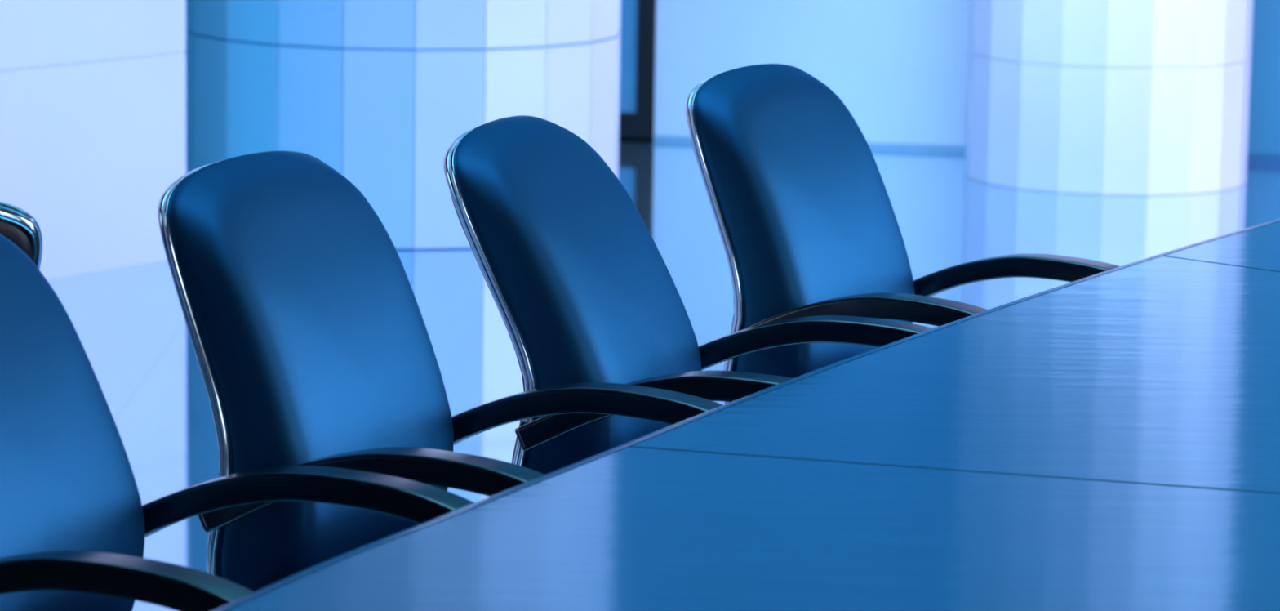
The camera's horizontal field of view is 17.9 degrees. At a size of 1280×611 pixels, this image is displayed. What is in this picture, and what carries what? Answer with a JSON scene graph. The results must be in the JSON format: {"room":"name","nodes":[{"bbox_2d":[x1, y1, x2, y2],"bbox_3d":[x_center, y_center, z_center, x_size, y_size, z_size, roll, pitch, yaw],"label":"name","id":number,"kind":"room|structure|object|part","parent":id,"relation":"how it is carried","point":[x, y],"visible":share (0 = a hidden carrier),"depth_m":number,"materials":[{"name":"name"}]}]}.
{"room":"conference room","nodes":[
{"label":"conference room","id":0,"kind":"room"},
{"bbox_2d":[0,0,186,279],"bbox_3d":[-3.011,-1.493,9.350,0.150,3.400,5.740,7,11,34],"label":"wall","id":1,"kind":"structure","parent":0,"point":[93,92],"depth_m":11.51,"materials":[{"name":"paint"}]},
{"bbox_2d":[46,137,1279,610],"bbox_3d":[0.993,0.448,8.671,26.000,0.100,23.000,1,9,0],"label":"floor","id":2,"kind":"structure","parent":0,"point":[129,322],"depth_m":11.60,"materials":[{"name":"tile"}]},
{"bbox_2d":[0,201,42,270],"bbox_3d":[-1.168,0.298,5.779,0.629,1.023,0.848,-3,10,-22],"label":"office chair","id":3,"kind":"object","parent":2,"relation":"on","point":[19,226],"visible":0.22,"depth_m":5.41,"materials":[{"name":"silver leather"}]},
{"bbox_2d":[0,233,474,610],"bbox_3d":[-0.584,0.431,4.943,0.809,1.036,0.629,5,10,23],"label":"office chair","id":4,"kind":"object","parent":2,"relation":"on","point":[74,522],"visible":0.85,"depth_m":5.03,"materials":[{"name":"blue leather"}]},
{"bbox_2d":[0,233,144,610],"bbox_3d":[-0.815,0.204,5.008,0.266,0.616,0.462,5,10,23],"label":"cushion","id":5,"kind":"object","parent":4,"relation":"on","point":[68,482],"depth_m":5.03,"materials":[{"name":"blue leather"}]},
{"bbox_3d":[-0.625,0.437,4.649,0.655,0.307,0.060,5,10,23],"label":"armrest","id":6,"kind":"part","parent":4,"relation":"part of","materials":[{"name":"black plastic"}]},
{"bbox_3d":[-0.401,0.360,5.163,0.655,0.307,0.060,5,10,23],"label":"armrest","id":7,"kind":"part","parent":4,"relation":"part of","materials":[{"name":"black plastic"}]},
{"bbox_2d":[185,0,621,249],"bbox_3d":[-0.722,-1.950,12.507,1.355,3.400,1.355,1,9,0],"label":"column","id":8,"kind":"structure","parent":2,"relation":"on","point":[379,92],"depth_m":12.09,"materials":[{"name":"paint"}]},
{"bbox_2d":[157,151,723,591],"bbox_3d":[-0.222,0.334,5.584,0.789,1.041,0.629,5,10,25],"label":"office chair","id":9,"kind":"object","parent":2,"relation":"on","point":[310,339],"visible":0.67,"depth_m":5.51,"materials":[{"name":"blue leather"}]},
{"bbox_3d":[-0.513,0.102,5.690,0.136,0.624,0.474,5,10,25],"label":"frame","id":10,"kind":"part","parent":9,"relation":"part of","materials":[{"name":"silver metal"}]},
{"bbox_2d":[168,151,453,591],"bbox_3d":[-0.449,0.106,5.659,0.244,0.621,0.462,5,10,25],"label":"cushion","id":11,"kind":"object","parent":9,"relation":"on","point":[309,336],"depth_m":5.51,"materials":[{"name":"blue leather"}]},
{"bbox_3d":[-0.285,0.342,5.296,0.655,0.307,0.060,5,10,25],"label":"armrest","id":12,"kind":"part","parent":9,"relation":"part of","materials":[{"name":"black plastic"}]},
{"bbox_3d":[-0.039,0.267,5.800,0.655,0.307,0.060,5,10,25],"label":"armrest","id":13,"kind":"part","parent":9,"relation":"part of","materials":[{"name":"black plastic"}]},
{"bbox_2d":[443,115,932,474],"bbox_3d":[0.145,0.247,6.218,0.831,1.029,0.629,4,9,20],"label":"office chair","id":14,"kind":"object","parent":2,"relation":"on","point":[580,286],"visible":0.58,"depth_m":6.10,"materials":[{"name":"blue leather"}]},
{"bbox_3d":[-0.159,0.020,6.295,0.177,0.611,0.474,4,9,20],"label":"frame","id":15,"kind":"part","parent":14,"relation":"part of","materials":[{"name":"silver metal"}]},
{"bbox_2d":[453,115,701,474],"bbox_3d":[-0.091,0.022,6.270,0.288,0.609,0.462,4,9,20],"label":"cushion","id":16,"kind":"object","parent":14,"relation":"on","point":[580,286],"depth_m":6.09,"materials":[{"name":"blue leather"}]},
{"bbox_3d":[0.131,0.251,5.918,0.655,0.307,0.060,4,9,20],"label":"armrest","id":17,"kind":"part","parent":14,"relation":"part of","materials":[{"name":"black plastic"}]},
{"bbox_3d":[0.326,0.172,6.443,0.655,0.307,0.060,4,9,20],"label":"armrest","id":18,"kind":"part","parent":14,"relation":"part of","materials":[{"name":"black plastic"}]},
{"bbox_2d":[213,218,1279,610],"bbox_3d":[1.052,0.595,5.018,2.227,0.740,8.408,5,10,22],"label":"conference table","id":19,"kind":"object","parent":2,"relation":"on","point":[1108,440],"visible":1,"depth_m":4.93,"materials":[{"name":"blue wood"}]},
{"bbox_3d":[0.202,0.529,3.053,2.014,0.030,4.057,4,9,18],"label":"tabletop panel","id":20,"kind":"part","parent":19,"relation":"part of","materials":[{"name":"blue wood"}]},
{"bbox_3d":[1.310,0.146,5.616,2.014,0.030,2.012,6,10,27],"label":"tabletop panel","id":21,"kind":"part","parent":19,"relation":"part of","materials":[{"name":"blue wood"}]},
{"bbox_3d":[2.296,-0.097,7.273,2.085,0.030,2.837,7,11,32],"label":"tabletop panel","id":22,"kind":"part","parent":19,"relation":"part of","materials":[{"name":"blue wood"}]},
{"bbox_2d":[684,63,1119,404],"bbox_3d":[0.509,0.130,6.969,0.795,1.040,0.629,6,10,30],"label":"office chair","id":23,"kind":"object","parent":2,"relation":"on","point":[804,215],"visible":0.53,"depth_m":6.91,"materials":[{"name":"blue leather"}]},
{"bbox_3d":[0.230,-0.105,7.098,0.142,0.622,0.474,6,10,30],"label":"frame","id":24,"kind":"part","parent":23,"relation":"part of","materials":[{"name":"silver metal"}]},
{"bbox_2d":[693,63,914,377],"bbox_3d":[0.292,-0.101,7.062,0.251,0.620,0.462,6,10,30],"label":"cushion","id":25,"kind":"object","parent":23,"relation":"on","point":[802,210],"depth_m":6.91,"materials":[{"name":"blue leather"}]},
{"bbox_3d":[0.426,0.136,6.685,0.655,0.307,0.060,6,10,30],"label":"armrest","id":26,"kind":"part","parent":23,"relation":"part of","materials":[{"name":"black plastic"}]},
{"bbox_3d":[0.712,0.065,7.168,0.655,0.307,0.060,6,10,30],"label":"armrest","id":27,"kind":"part","parent":23,"relation":"part of","materials":[{"name":"black plastic"}]},
{"bbox_2d":[964,0,1253,195],"bbox_3d":[1.642,-2.123,13.855,0.966,3.400,0.966,1,9,0],"label":"column","id":28,"kind":"structure","parent":2,"relation":"on","point":[1101,97],"depth_m":13.65,"materials":[{"name":"white paint"}]},
{"bbox_2d":[653,0,1279,155],"bbox_3d":[5.331,-2.668,13.831,10.622,4.600,0.200,2,9,10],"label":"wall","id":29,"kind":"structure","parent":0,"point":[899,68],"depth_m":14.83,"materials":[{"name":"paint"}]},
{"bbox_2d":[653,134,1279,164],"bbox_3d":[5.277,-0.395,14.081,10.622,0.030,0.012,2,9,10],"label":"baseboard","id":30,"kind":"structure","parent":29,"relation":"attached to","point":[656,138],"depth_m":14.82,"materials":[{"name":"blue"}]},
{"bbox_3d":[-0.423,-4.054,14.669,1.127,2.300,0.391,1,9,0],"label":"wall","id":31,"kind":"structure","parent":0,"visible":0},
{"bbox_2d":[618,0,656,137],"bbox_3d":[-0.478,-1.772,14.916,1.109,2.288,0.120,2,9,10],"label":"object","id":32,"kind":"structure","parent":31,"relation":"in","point":[637,17],"depth_m":14.97,"materials":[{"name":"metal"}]},
{"bbox_3d":[-0.492,-0.689,15.111,0.985,0.088,0.070,2,9,10],"label":"rail","id":33,"kind":"part","parent":32,"relation":"part of","materials":[{"name":"black metal"}]},
{"bbox_3d":[-0.475,-1.769,14.939,0.985,2.100,0.015,2,9,10],"label":"pane","id":34,"kind":"part","parent":32,"relation":"part of","materials":[{"name":"blue glass"}]}
]}

